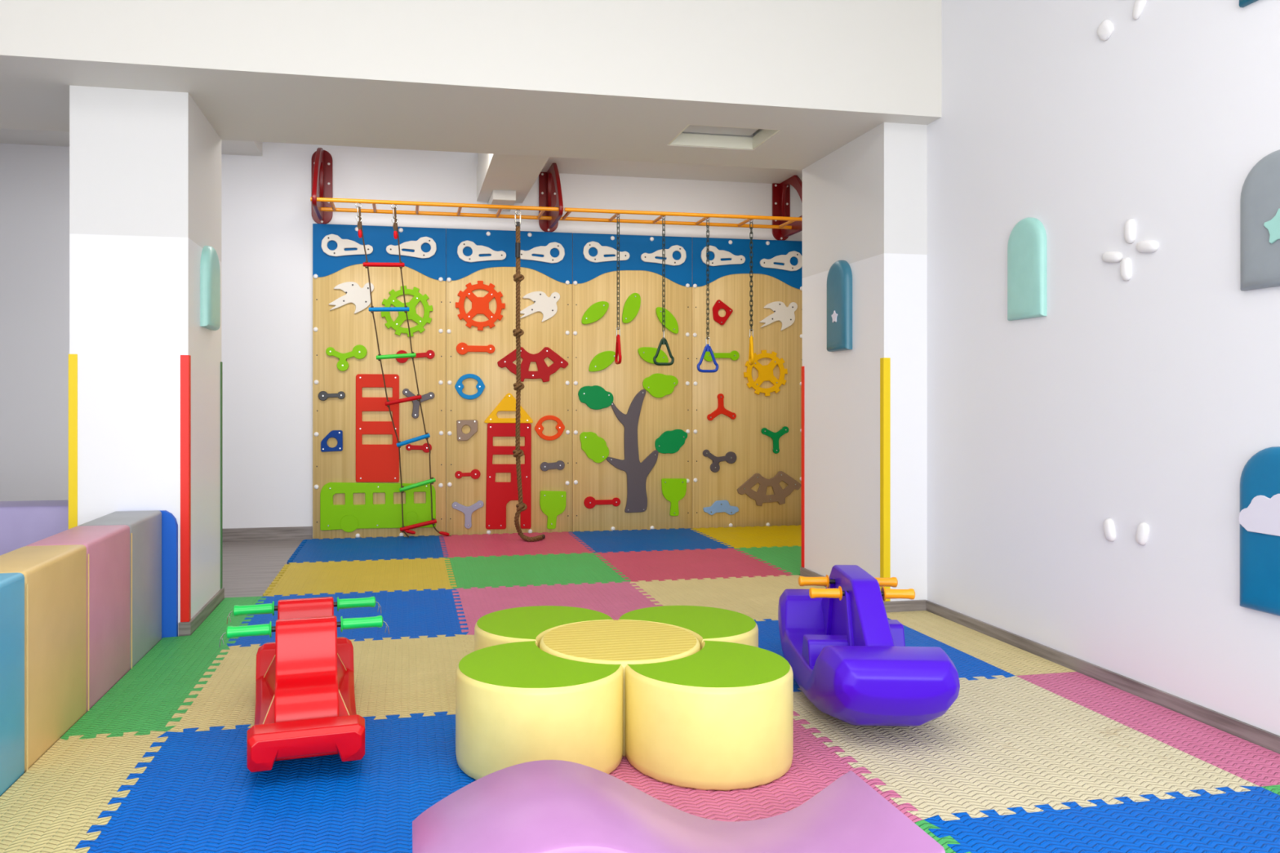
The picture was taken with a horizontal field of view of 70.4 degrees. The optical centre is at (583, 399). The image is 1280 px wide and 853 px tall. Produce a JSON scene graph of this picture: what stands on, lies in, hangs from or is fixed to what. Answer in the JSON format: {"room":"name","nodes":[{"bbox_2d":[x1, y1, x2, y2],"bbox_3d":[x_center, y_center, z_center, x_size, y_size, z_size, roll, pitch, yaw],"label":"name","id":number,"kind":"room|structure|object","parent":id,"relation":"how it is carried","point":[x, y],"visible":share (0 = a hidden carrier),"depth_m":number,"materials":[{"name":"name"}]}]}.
{"room":"indoor children's playroom","nodes":[
{"label":"indoor children's playroom","id":0,"kind":"room"},
{"bbox_2d":[69,85,221,636],"bbox_3d":[-2.067,-0.157,4.344,0.484,2.429,0.740,0,0,-11],"label":"wall pillar","id":1,"kind":"structure","parent":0,"point":[145,165],"depth_m":3.99,"materials":[{"name":"paint"}]},
{"bbox_2d":[68,354,77,528],"bbox_3d":[-2.223,0.422,3.951,0.036,1.242,0.036,0,0,-11],"label":"guard","id":2,"kind":"object","parent":1,"relation":"attached to","point":[73,358],"visible":0.58,"depth_m":3.93,"materials":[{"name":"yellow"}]},
{"bbox_2d":[180,355,191,622],"bbox_3d":[-1.775,0.394,4.038,0.036,1.186,0.036,0,0,-11],"label":"guard","id":3,"kind":"object","parent":1,"relation":"attached to","point":[185,360],"visible":1,"depth_m":4.02,"materials":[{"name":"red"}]},
{"bbox_2d":[178,587,224,636],"bbox_3d":[-1.841,1.023,4.384,0.050,0.069,0.758,0,0,-11],"label":"baseboard","id":4,"kind":"structure","parent":1,"relation":"attached to","point":[185,628],"depth_m":4.22,"materials":[{"name":"grey wood"}]},
{"bbox_2d":[200,245,220,330],"bbox_3d":[-1.809,-0.547,4.400,0.045,0.400,0.270,0,0,-11],"label":"pad","id":5,"kind":"object","parent":1,"relation":"attached to","point":[210,270],"visible":1,"depth_m":4.30,"materials":[{"name":"plastic"}]},
{"bbox_2d":[220,361,222,589],"bbox_3d":[-1.912,0.394,4.737,0.036,1.186,0.036,0,0,-11],"label":"guard","id":6,"kind":"object","parent":1,"relation":"attached to","point":[221,362],"visible":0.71,"depth_m":4.74,"materials":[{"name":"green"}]},
{"bbox_2d":[222,539,303,598],"bbox_3d":[-0.707,1.100,2.052,7.800,0.086,10.300,0,0,-11],"label":"floor","id":7,"kind":"structure","parent":0,"point":[249,567],"depth_m":5.81,"materials":[{"name":"grey wood"}]},
{"bbox_2d":[0,500,68,555],"bbox_3d":[-3.609,0.770,4.022,2.660,0.574,0.280,0,0,-11],"label":"wall padding","id":8,"kind":"object","parent":7,"relation":"on","point":[22,523],"visible":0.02,"depth_m":4.10,"materials":[{"name":"plastic"}]},
{"bbox_2d":[0,510,161,796],"bbox_3d":[-1.688,0.770,2.650,0.205,0.574,2.656,0,0,-11],"label":"barrier","id":9,"kind":"object","parent":7,"relation":"on","point":[81,605],"visible":0.98,"depth_m":2.90,"materials":[{"name":"multicoloured leather"}]},
{"bbox_2d":[0,730,168,852],"bbox_3d":[-1.359,1.050,2.337,0.325,0.014,1.016,0,0,-11],"label":"floor mat","id":10,"kind":"object","parent":7,"relation":"on","point":[52,806],"visible":0.78,"depth_m":2.41,"materials":[{"name":"beige plastic"}]},
{"bbox_2d":[60,646,230,740],"bbox_3d":[-1.548,1.050,3.302,0.325,0.014,1.016,0,0,-11],"label":"floor mat","id":11,"kind":"object","parent":7,"relation":"on","point":[147,697],"visible":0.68,"depth_m":3.19,"materials":[{"name":"green plastic"}]},
{"bbox_2d":[158,510,177,638],"bbox_3d":[-1.919,0.773,3.980,0.250,0.568,0.028,0,0,-11],"label":"board","id":12,"kind":"object","parent":7,"relation":"on","point":[169,522],"visible":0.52,"depth_m":3.98,"materials":[{"name":"blue"}]},
{"bbox_2d":[150,595,266,650],"bbox_3d":[-1.742,1.050,4.292,0.325,0.014,0.999,0,0,-11],"label":"floor mat","id":13,"kind":"object","parent":7,"relation":"on","point":[209,633],"visible":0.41,"depth_m":4.11,"materials":[{"name":"green plastic"}]},
{"bbox_2d":[75,711,475,852],"bbox_3d":[-0.724,1.050,2.453,1.033,0.014,1.033,0,0,-11],"label":"floor mat","id":14,"kind":"object","parent":7,"relation":"on","point":[197,793],"visible":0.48,"depth_m":2.38,"materials":[{"name":"blue plastic"}]},
{"bbox_2d":[218,596,389,772],"bbox_3d":[-0.879,0.851,2.870,0.490,0.384,0.910,0,0,-17],"label":"seesaw rocker","id":15,"kind":"object","parent":14,"relation":"on","point":[305,704],"visible":1,"depth_m":2.66,"materials":[{"name":"red plastic"}]},
{"bbox_2d":[165,634,474,732],"bbox_3d":[-0.916,1.050,3.434,1.033,0.014,1.033,0,0,-11],"label":"floor mat","id":16,"kind":"object","parent":7,"relation":"on","point":[406,676],"visible":0.52,"depth_m":3.33,"materials":[{"name":"beige plastic"}]},
{"bbox_2d":[226,588,468,647],"bbox_3d":[-1.108,1.050,4.415,1.033,0.014,1.033,0,0,-11],"label":"floor mat","id":17,"kind":"object","parent":7,"relation":"on","point":[412,613],"visible":0.62,"depth_m":4.39,"materials":[{"name":"blue plastic"}]},
{"bbox_2d":[262,557,457,596],"bbox_3d":[-1.300,1.050,5.397,1.033,0.014,1.033,0,0,-11],"label":"floor mat","id":18,"kind":"object","parent":7,"relation":"on","point":[331,577],"visible":0.83,"depth_m":5.31,"materials":[{"name":"yellow plastic"}]},
{"bbox_2d":[287,535,448,564],"bbox_3d":[-1.492,1.050,6.378,1.033,0.014,1.033,0,0,-11],"label":"floor mat","id":19,"kind":"object","parent":7,"relation":"on","point":[422,547],"visible":0.87,"depth_m":6.33,"materials":[{"name":"blue plastic"}]},
{"bbox_2d":[463,635,474,653],"bbox_3d":[0.065,1.050,3.626,1.033,0.014,1.033,0,0,-11],"label":"floor mat","id":20,"kind":"object","parent":7,"relation":"on","point":[472,637],"visible":0.03,"depth_m":3.90,"materials":[{"name":"beige plastic"}]},
{"bbox_2d":[474,605,613,651],"bbox_3d":[-0.162,0.906,3.163,0.404,0.279,0.487,0,0,44],"label":"stool","id":21,"kind":"object","parent":20,"relation":"on","point":[525,624],"visible":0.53,"depth_m":3.12,"materials":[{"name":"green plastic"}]},
{"bbox_2d":[439,531,595,557],"bbox_3d":[-0.510,1.050,6.570,1.033,0.014,1.033,0,0,-11],"label":"floor mat","id":22,"kind":"object","parent":7,"relation":"on","point":[473,545],"visible":0.77,"depth_m":6.51,"materials":[{"name":"plastic"}]},
{"bbox_2d":[444,552,631,588],"bbox_3d":[-0.319,1.050,5.589,1.033,0.014,1.033,0,0,-11],"label":"floor mat","id":23,"kind":"object","parent":7,"relation":"on","point":[480,571],"visible":0.77,"depth_m":5.52,"materials":[{"name":"green plastic"}]},
{"bbox_2d":[452,581,662,635],"bbox_3d":[-0.127,1.050,4.607,1.033,0.014,1.033,0,0,-11],"label":"floor mat","id":24,"kind":"object","parent":7,"relation":"on","point":[613,599],"visible":0.56,"depth_m":4.73,"materials":[{"name":"pink plastic"}]},
{"bbox_2d":[568,528,733,552],"bbox_3d":[0.471,1.050,6.762,1.033,0.014,1.033,0,0,-11],"label":"floor mat","id":25,"kind":"object","parent":7,"relation":"on","point":[680,539],"visible":0.79,"depth_m":6.74,"materials":[{"name":"blue plastic"}]},
{"bbox_2d":[594,547,793,582],"bbox_3d":[0.663,1.050,5.781,1.033,0.014,1.033,0,0,-11],"label":"floor mat","id":26,"kind":"object","parent":7,"relation":"on","point":[686,564],"visible":0.8,"depth_m":5.74,"materials":[{"name":"plastic"}]},
{"bbox_2d":[630,574,822,621],"bbox_3d":[0.846,1.050,4.798,1.016,0.014,1.033,0,0,-11],"label":"floor mat","id":27,"kind":"object","parent":7,"relation":"on","point":[757,597],"visible":0.51,"depth_m":4.89,"materials":[{"name":"plastic"}]},
{"bbox_2d":[690,524,801,548],"bbox_3d":[1.444,1.050,6.952,1.016,0.014,1.033,0,0,-11],"label":"floor mat","id":28,"kind":"object","parent":7,"relation":"on","point":[738,537],"visible":0.61,"depth_m":6.94,"materials":[{"name":"rubber"}]},
{"bbox_2d":[608,711,922,822],"bbox_3d":[0.257,1.050,2.644,1.033,0.014,1.033,0,0,-11],"label":"floor mat","id":29,"kind":"object","parent":7,"relation":"on","point":[815,766],"visible":0.21,"depth_m":2.42,"materials":[{"name":"pink plastic"}]},
{"bbox_2d":[455,640,623,780],"bbox_3d":[-0.157,0.906,2.613,0.487,0.279,0.404,0,0,44],"label":"stool","id":30,"kind":"object","parent":29,"relation":"on","point":[517,703],"visible":0.88,"depth_m":2.45,"materials":[{"name":"yellow leather"}]},
{"bbox_2d":[539,620,700,756],"bbox_3d":[0.115,0.904,2.891,0.512,0.283,0.512,0,0,-11],"label":"round stool","id":31,"kind":"object","parent":29,"relation":"on","point":[623,642],"visible":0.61,"depth_m":2.83,"materials":[{"name":"yellow leather"}]},
{"bbox_2d":[617,605,758,649],"bbox_3d":[0.387,0.906,3.168,0.487,0.279,0.404,0,0,44],"label":"stool","id":32,"kind":"object","parent":29,"relation":"on","point":[704,623],"visible":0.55,"depth_m":3.14,"materials":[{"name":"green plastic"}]},
{"bbox_2d":[625,640,793,791],"bbox_3d":[0.393,0.906,2.619,0.404,0.279,0.487,0,0,44],"label":"stool","id":33,"kind":"object","parent":29,"relation":"on","point":[719,717],"visible":1,"depth_m":2.45,"materials":[{"name":"yellow leather"}]},
{"bbox_2d":[733,545,801,575],"bbox_3d":[1.636,1.050,5.971,1.016,0.014,1.033,0,0,-11],"label":"floor mat","id":34,"kind":"object","parent":7,"relation":"on","point":[787,558],"visible":0.38,"depth_m":6.04,"materials":[{"name":"green plastic"}]},
{"bbox_2d":[753,617,1014,692],"bbox_3d":[1.038,1.050,3.816,1.016,0.014,1.033,0,0,-11],"label":"floor mat","id":35,"kind":"object","parent":7,"relation":"on","point":[967,666],"visible":0.09,"depth_m":3.80,"materials":[{"name":"blue plastic"}]},
{"bbox_2d":[914,819,971,852],"bbox_3d":[0.449,1.050,1.663,1.033,0.014,1.033,0,0,-11],"label":"floor mat","id":36,"kind":"object","parent":7,"relation":"on","point":[924,825],"visible":0.09,"depth_m":2.16,"materials":[{"name":"green plastic"}]},
{"bbox_2d":[412,760,945,852],"bbox_3d":[0.166,0.912,1.821,1.000,0.263,0.390,0,0,-11],"label":"cushion","id":37,"kind":"object","parent":36,"relation":"on","point":[542,806],"visible":1,"depth_m":1.84,"materials":[{"name":"purple plastic"}]},
{"bbox_2d":[886,612,1075,675],"bbox_3d":[1.667,1.050,3.939,0.264,0.014,0.999,0,0,-11],"label":"floor mat","id":38,"kind":"object","parent":7,"relation":"on","point":[1012,660],"visible":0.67,"depth_m":3.85,"materials":[{"name":"plastic"}]},
{"bbox_2d":[793,675,1259,821],"bbox_3d":[1.230,1.050,2.835,1.016,0.014,1.033,0,0,-11],"label":"floor mat","id":39,"kind":"object","parent":7,"relation":"on","point":[1004,743],"visible":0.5,"depth_m":2.64,"materials":[{"name":"beige plastic"}]},
{"bbox_2d":[777,564,959,726],"bbox_3d":[0.949,0.821,3.171,0.426,0.441,1.080,0,0,3],"label":"toy","id":40,"kind":"object","parent":39,"relation":"on","point":[853,663],"visible":1,"depth_m":2.81,"materials":[{"name":"purple plastic"}]},
{"bbox_2d":[923,785,1279,852],"bbox_3d":[1.422,1.050,1.853,1.016,0.014,1.033,0,0,-11],"label":"floor mat","id":41,"kind":"object","parent":7,"relation":"on","point":[1232,821],"visible":0.94,"depth_m":2.21,"materials":[{"name":"blue plastic"}]},
{"bbox_2d":[1016,671,1279,786],"bbox_3d":[1.859,1.050,2.958,0.264,0.014,0.999,0,0,-11],"label":"floor mat","id":42,"kind":"object","parent":7,"relation":"on","point":[1260,766],"visible":0.79,"depth_m":2.88,"materials":[{"name":"pink plastic"}]},
{"bbox_2d":[0,142,802,528],"bbox_3d":[-1.676,-0.600,7.009,7.800,3.314,0.150,0,0,-11],"label":"wall","id":43,"kind":"structure","parent":0,"point":[267,221],"depth_m":6.79,"materials":[{"name":"white paint"}]},
{"bbox_2d":[222,526,312,542],"bbox_3d":[-2.446,1.008,6.774,0.800,0.099,0.014,0,0,-11],"label":"baseboard","id":44,"kind":"structure","parent":43,"relation":"attached to","point":[291,533],"depth_m":6.78,"materials":[{"name":"grey wood"}]},
{"bbox_2d":[312,223,445,539],"bbox_3d":[-1.556,-0.136,6.927,0.993,2.386,0.038,0,0,-11],"label":"board","id":45,"kind":"object","parent":43,"relation":"attached to","point":[341,329],"visible":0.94,"depth_m":6.92,"materials":[{"name":"brown wood"}]},
{"bbox_2d":[325,344,367,371],"bbox_3d":[-1.797,-0.318,6.863,0.303,0.202,0.021,0,0,-11],"label":"hold","id":46,"kind":"object","parent":45,"relation":"attached to","point":[359,352],"visible":1,"depth_m":6.86,"materials":[{"name":"green plastic"}]},
{"bbox_2d":[321,234,373,256],"bbox_3d":[-1.790,-1.167,6.861,0.381,0.168,0.021,0,0,-11],"label":"hold","id":47,"kind":"object","parent":45,"relation":"attached to","point":[342,244],"visible":0.97,"depth_m":6.85,"materials":[{"name":"beige plastic"}]},
{"bbox_2d":[328,281,373,313],"bbox_3d":[-1.762,-0.775,6.872,0.336,0.243,0.017,0,0,-11],"label":"hold","id":48,"kind":"object","parent":45,"relation":"attached to","point":[360,297],"visible":0.96,"depth_m":6.87,"materials":[{"name":"beige plastic"}]},
{"bbox_2d":[355,373,399,482],"bbox_3d":[-1.572,0.218,6.907,0.324,0.827,0.021,0,0,-11],"label":"hold","id":49,"kind":"object","parent":45,"relation":"attached to","point":[374,463],"visible":0.93,"depth_m":6.90,"materials":[{"name":"red plastic"}]},
{"bbox_2d":[320,482,435,532],"bbox_3d":[-1.563,0.814,6.909,0.861,0.379,0.021,0,0,-11],"label":"hold","id":50,"kind":"object","parent":45,"relation":"attached to","point":[348,517],"visible":0.97,"depth_m":6.89,"materials":[{"name":"green plastic"}]},
{"bbox_2d":[380,285,432,337],"bbox_3d":[-1.355,-0.680,6.950,0.393,0.393,0.021,0,0,-11],"label":"hold","id":51,"kind":"object","parent":45,"relation":"attached to","point":[412,315],"visible":0.95,"depth_m":6.94,"materials":[{"name":"green plastic"}]},
{"bbox_2d":[386,236,436,258],"bbox_3d":[-1.322,-1.173,6.952,0.381,0.168,0.021,0,0,-11],"label":"hold","id":52,"kind":"object","parent":45,"relation":"attached to","point":[415,246],"visible":0.97,"depth_m":6.95,"materials":[{"name":"beige plastic"}]},
{"bbox_2d":[445,228,572,535],"bbox_3d":[-0.579,-0.136,7.118,0.993,2.386,0.038,0,0,-11],"label":"board","id":53,"kind":"object","parent":43,"relation":"attached to","point":[540,399],"visible":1,"depth_m":7.11,"materials":[{"name":"brown wood"}]},
{"bbox_2d":[454,373,484,399],"bbox_3d":[-0.883,-0.103,7.042,0.233,0.200,0.021,0,0,-11],"label":"hold","id":54,"kind":"object","parent":53,"relation":"attached to","point":[459,386],"visible":1,"depth_m":7.04,"materials":[{"name":"blue plastic"}]},
{"bbox_2d":[455,280,505,330],"bbox_3d":[-0.804,-0.735,7.058,0.387,0.387,0.021,0,0,-11],"label":"hold","id":55,"kind":"object","parent":53,"relation":"attached to","point":[480,305],"visible":1,"depth_m":7.05,"materials":[{"name":"orange plastic"}]},
{"bbox_2d":[457,240,506,262],"bbox_3d":[-0.793,-1.153,7.056,0.381,0.168,0.021,0,0,-11],"label":"hold","id":56,"kind":"object","parent":53,"relation":"attached to","point":[477,250],"visible":1,"depth_m":7.04,"materials":[{"name":"beige plastic"}]},
{"bbox_2d":[485,422,531,528],"bbox_3d":[-0.589,0.599,7.100,0.358,0.834,0.021,0,0,-11],"label":"hold","id":57,"kind":"object","parent":53,"relation":"attached to","point":[498,495],"visible":0.91,"depth_m":7.09,"materials":[{"name":"red plastic"}]},
{"bbox_2d":[484,393,533,422],"bbox_3d":[-0.587,0.066,7.100,0.384,0.235,0.021,0,0,-11],"label":"hold","id":58,"kind":"object","parent":53,"relation":"attached to","point":[508,403],"visible":0.93,"depth_m":7.09,"materials":[{"name":"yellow plastic"}]},
{"bbox_2d":[497,346,568,382],"bbox_3d":[-0.398,-0.278,7.137,0.564,0.278,0.021,0,0,-11],"label":"hold","id":59,"kind":"object","parent":53,"relation":"attached to","point":[544,372],"visible":0.91,"depth_m":7.13,"materials":[{"name":"red plastic"}]},
{"bbox_2d":[520,291,559,321],"bbox_3d":[-0.351,-0.736,7.148,0.336,0.243,0.017,0,0,-11],"label":"hold","id":60,"kind":"object","parent":53,"relation":"attached to","point":[547,305],"visible":0.97,"depth_m":7.15,"materials":[{"name":"beige plastic"}]},
{"bbox_2d":[520,241,564,263],"bbox_3d":[-0.337,-1.165,7.145,0.381,0.168,0.021,0,0,-11],"label":"hold","id":61,"kind":"object","parent":53,"relation":"attached to","point":[542,250],"visible":0.96,"depth_m":7.15,"materials":[{"name":"beige plastic"}]},
{"bbox_2d":[534,415,564,440],"bbox_3d":[-0.267,0.223,7.163,0.241,0.199,0.021,0,0,-11],"label":"hold","id":62,"kind":"object","parent":53,"relation":"attached to","point":[560,427],"visible":1,"depth_m":7.16,"materials":[{"name":"orange plastic"}]},
{"bbox_2d":[539,490,566,528],"bbox_3d":[-0.242,0.871,7.168,0.210,0.304,0.021,0,0,-11],"label":"hold","id":63,"kind":"object","parent":53,"relation":"attached to","point":[553,504],"visible":1,"depth_m":7.16,"materials":[{"name":"green plastic"}]},
{"bbox_2d":[310,147,802,240],"bbox_3d":[-0.108,-1.612,6.926,3.857,0.566,0.615,0,0,-11],"label":"bar","id":64,"kind":"object","parent":43,"relation":"attached to","point":[550,208],"visible":0.9,"depth_m":6.86,"materials":[{"name":"orange"}]},
{"bbox_2d":[355,202,451,537],"bbox_3d":[-1.335,-0.170,6.657,0.283,2.440,0.799,0,0,31],"label":"ladder","id":65,"kind":"object","parent":64,"relation":"hanging from","point":[366,264],"visible":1,"depth_m":6.61,"materials":[{"name":"multicoloured plastic"}]},
{"bbox_2d":[512,209,545,542],"bbox_3d":[-0.400,-0.174,6.690,0.253,2.430,0.167,0,0,-11],"label":"rope","id":66,"kind":"object","parent":64,"relation":"hanging from","point":[517,332],"visible":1,"depth_m":6.64,"materials":[{"name":"brown fabric"}]},
{"bbox_2d":[614,213,622,364],"bbox_3d":[0.259,-0.836,6.776,0.033,1.141,0.174,0,0,-11],"label":"ring","id":67,"kind":"object","parent":64,"relation":"hanging from","point":[618,348],"visible":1,"depth_m":6.77,"materials":[{"name":"red plastic"}]},
{"bbox_2d":[653,216,674,365],"bbox_3d":[0.606,-0.833,6.843,0.173,1.149,0.046,0,0,-11],"label":"ring","id":68,"kind":"object","parent":64,"relation":"hanging from","point":[663,341],"visible":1,"depth_m":6.84,"materials":[{"name":"green"}]},
{"bbox_2d":[697,217,718,373],"bbox_3d":[0.948,-0.807,6.910,0.174,1.199,0.043,0,0,-11],"label":"ring","id":69,"kind":"object","parent":64,"relation":"hanging from","point":[707,348],"visible":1,"depth_m":6.90,"materials":[{"name":"blue"}]},
{"bbox_2d":[748,219,754,364],"bbox_3d":[1.293,-0.837,6.978,0.032,1.138,0.174,0,0,2],"label":"ring","id":70,"kind":"object","parent":64,"relation":"hanging from","point":[751,356],"visible":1,"depth_m":6.97,"materials":[{"name":"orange plastic"}]},
{"bbox_2d":[572,232,692,532],"bbox_3d":[0.399,-0.136,7.309,0.993,2.386,0.038,0,0,-11],"label":"board","id":71,"kind":"object","parent":43,"relation":"attached to","point":[593,282],"visible":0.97,"depth_m":7.30,"materials":[{"name":"brown wood"}]},
{"bbox_2d":[579,431,608,462],"bbox_3d":[0.087,0.381,7.232,0.238,0.250,0.021,0,0,-11],"label":"hold","id":72,"kind":"object","parent":71,"relation":"attached to","point":[594,446],"visible":1,"depth_m":7.22,"materials":[{"name":"green plastic"}]},
{"bbox_2d":[581,301,608,324],"bbox_3d":[0.093,-0.696,7.233,0.222,0.186,0.021,0,0,-11],"label":"hold","id":73,"kind":"object","parent":71,"relation":"attached to","point":[596,311],"visible":1,"depth_m":7.23,"materials":[{"name":"green plastic"}]},
{"bbox_2d":[577,385,613,409],"bbox_3d":[0.098,-0.018,7.234,0.288,0.194,0.021,0,0,-11],"label":"hold","id":74,"kind":"object","parent":71,"relation":"attached to","point":[595,397],"visible":1,"depth_m":7.23,"materials":[{"name":"green plastic"}]},
{"bbox_2d":[588,351,615,371],"bbox_3d":[0.152,-0.309,7.245,0.223,0.167,0.021,0,0,-11],"label":"hold","id":75,"kind":"object","parent":71,"relation":"attached to","point":[602,360],"visible":0.87,"depth_m":7.24,"materials":[{"name":"green plastic"}]},
{"bbox_2d":[582,241,629,262],"bbox_3d":[0.184,-1.181,7.247,0.381,0.168,0.021,0,0,-11],"label":"hold","id":76,"kind":"object","parent":71,"relation":"attached to","point":[602,250],"visible":0.98,"depth_m":7.23,"materials":[{"name":"beige plastic"}]},
{"bbox_2d":[622,293,640,323],"bbox_3d":[0.386,-0.739,7.290,0.152,0.246,0.021,0,0,-11],"label":"hold","id":77,"kind":"object","parent":71,"relation":"attached to","point":[632,304],"visible":1,"depth_m":7.28,"materials":[{"name":"green plastic"}]},
{"bbox_2d":[606,389,658,512],"bbox_3d":[0.395,0.411,7.292,0.430,0.993,0.021,0,0,-11],"label":"hold","id":78,"kind":"object","parent":71,"relation":"attached to","point":[637,473],"visible":1,"depth_m":7.29,"materials":[{"name":"grey plastic"}]},
{"bbox_2d":[642,373,678,397],"bbox_3d":[0.624,-0.115,7.337,0.296,0.198,0.021,0,0,-11],"label":"hold","id":79,"kind":"object","parent":71,"relation":"attached to","point":[658,385],"visible":1,"depth_m":7.33,"materials":[{"name":"green plastic"}]},
{"bbox_2d":[640,244,686,266],"bbox_3d":[0.649,-1.173,7.338,0.381,0.168,0.021,0,0,-11],"label":"hold","id":80,"kind":"object","parent":71,"relation":"attached to","point":[646,257],"visible":0.98,"depth_m":7.34,"materials":[{"name":"beige plastic"}]},
{"bbox_2d":[654,429,687,453],"bbox_3d":[0.713,0.338,7.354,0.273,0.198,0.021,0,0,-11],"label":"hold","id":81,"kind":"object","parent":71,"relation":"attached to","point":[669,442],"visible":1,"depth_m":7.35,"materials":[{"name":"green plastic"}]},
{"bbox_2d":[661,478,686,515],"bbox_3d":[0.736,0.792,7.359,0.212,0.306,0.021,0,0,-11],"label":"hold","id":82,"kind":"object","parent":71,"relation":"attached to","point":[673,490],"visible":1,"depth_m":7.35,"materials":[{"name":"green plastic"}]},
{"bbox_2d":[692,237,802,528],"bbox_3d":[1.376,-0.136,7.500,0.993,2.386,0.038,0,0,-11],"label":"board","id":83,"kind":"object","parent":43,"relation":"attached to","point":[742,435],"visible":0.87,"depth_m":7.49,"materials":[{"name":"brown wood"}]},
{"bbox_2d":[700,245,745,266],"bbox_3d":[1.146,-1.179,7.435,0.381,0.168,0.021,0,0,-11],"label":"hold","id":84,"kind":"object","parent":83,"relation":"attached to","point":[718,254],"visible":0.91,"depth_m":7.42,"materials":[{"name":"beige plastic"}]},
{"bbox_2d":[743,350,787,395],"bbox_3d":[1.512,-0.222,7.511,0.384,0.384,0.021,0,0,-11],"label":"hold","id":85,"kind":"object","parent":83,"relation":"attached to","point":[765,372],"visible":0.96,"depth_m":7.50,"materials":[{"name":"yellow plastic"}]},
{"bbox_2d":[737,471,801,506],"bbox_3d":[1.543,0.738,7.517,0.563,0.287,0.021,0,0,-11],"label":"hold","id":86,"kind":"object","parent":83,"relation":"attached to","point":[780,495],"visible":1,"depth_m":7.51,"materials":[{"name":"brown plastic"}]},
{"bbox_2d":[759,301,797,330],"bbox_3d":[1.623,-0.698,7.534,0.336,0.243,0.017,0,0,-11],"label":"hold","id":87,"kind":"object","parent":83,"relation":"attached to","point":[784,314],"visible":1,"depth_m":7.53,"materials":[{"name":"beige plastic"}]},
{"bbox_2d":[760,250,802,271],"bbox_3d":[1.648,-1.157,7.533,0.381,0.168,0.021,0,0,-11],"label":"hold","id":88,"kind":"object","parent":83,"relation":"attached to","point":[784,259],"visible":0.99,"depth_m":7.53,"materials":[{"name":"beige plastic"}]},
{"bbox_2d":[0,128,802,183],"bbox_3d":[-1.510,-2.017,5.897,7.700,0.420,2.095,0,0,-11],"label":"ceiling","id":89,"kind":"structure","parent":0,"point":[18,136],"depth_m":7.05,"materials":[{"name":"white paint"}]},
{"bbox_2d":[0,0,942,169],"bbox_3d":[-1.256,-1.862,4.340,7.600,0.990,1.070,0,0,-11],"label":"ceiling","id":90,"kind":"structure","parent":0,"point":[620,80],"depth_m":4.11,"materials":[{"name":"white paint"}]},
{"bbox_2d":[476,153,549,211],"bbox_3d":[-0.460,-1.652,6.103,0.360,0.330,2.095,0,0,-11],"label":"beam","id":91,"kind":"structure","parent":90,"relation":"attached to","point":[501,179],"depth_m":6.41,"materials":[{"name":"white paint"}]},
{"bbox_2d":[666,124,781,149],"bbox_3d":[0.725,-1.421,4.724,0.493,0.104,0.375,0,0,-11],"label":"ceiling hatch","id":92,"kind":"object","parent":90,"relation":"attached to","point":[682,139],"visible":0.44,"depth_m":4.88,"materials":[{"name":"beige"}]},
{"bbox_2d":[802,122,927,601],"bbox_3d":[1.974,-0.157,5.032,1.193,2.429,0.940,0,0,-11],"label":"wall pillar","id":93,"kind":"structure","parent":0,"point":[864,202],"depth_m":4.61,"materials":[{"name":"paint"}]},
{"bbox_2d":[801,366,804,567],"bbox_3d":[1.315,0.397,5.368,0.036,1.191,0.036,0,0,-11],"label":"guard","id":94,"kind":"object","parent":93,"relation":"attached to","point":[802,367],"visible":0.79,"depth_m":5.36,"materials":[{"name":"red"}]},
{"bbox_2d":[826,260,852,351],"bbox_3d":[1.370,-0.509,4.884,0.050,0.487,0.235,0,0,-11],"label":"pad","id":95,"kind":"object","parent":93,"relation":"attached to","point":[839,278],"visible":1,"depth_m":4.82,"materials":[{"name":"plastic"}]},
{"bbox_2d":[800,567,926,612],"bbox_3d":[1.493,1.025,4.932,0.236,0.064,0.953,0,0,-11],"label":"baseboard","id":96,"kind":"structure","parent":93,"relation":"attached to","point":[911,605],"depth_m":4.47,"materials":[{"name":"grey wood"}]},
{"bbox_2d":[880,357,890,601],"bbox_3d":[1.490,0.393,4.473,0.036,1.199,0.036,0,0,-11],"label":"guard","id":97,"kind":"object","parent":93,"relation":"attached to","point":[885,362],"visible":0.87,"depth_m":4.46,"materials":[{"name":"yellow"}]},
{"bbox_2d":[927,0,1279,735],"bbox_3d":[2.464,-0.650,1.052,0.160,3.414,7.120,0,0,-11],"label":"wall","id":98,"kind":"structure","parent":0,"point":[1148,397],"depth_m":3.34,"materials":[{"name":"white paint"}]},
{"bbox_2d":[1007,217,1046,320],"bbox_3d":[1.836,-0.548,3.765,0.030,0.418,0.222,0,0,-11],"label":"pad","id":99,"kind":"object","parent":98,"relation":"attached to","point":[1027,241],"visible":1,"depth_m":3.73,"materials":[{"name":"teal plastic"}]},
{"bbox_2d":[926,600,1279,754],"bbox_3d":[2.190,1.027,2.002,0.013,0.061,5.090,0,0,-11],"label":"baseboard","id":100,"kind":"structure","parent":98,"relation":"attached to","point":[1260,737],"depth_m":3.24,"materials":[{"name":"grey plastic"}]},
{"bbox_2d":[1238,446,1279,616],"bbox_3d":[2.047,0.388,2.672,0.036,0.500,0.250,0,0,-11],"label":"pad","id":101,"kind":"object","parent":98,"relation":"attached to","point":[1259,517],"visible":1,"depth_m":2.71,"materials":[{"name":"blue"}]},
{"bbox_2d":[1240,149,1279,290],"bbox_3d":[2.047,-0.538,2.671,0.036,0.402,0.250,0,0,-11],"label":"pad","id":102,"kind":"object","parent":98,"relation":"attached to","point":[1260,201],"visible":1,"depth_m":2.71,"materials":[{"name":"grey plastic"}]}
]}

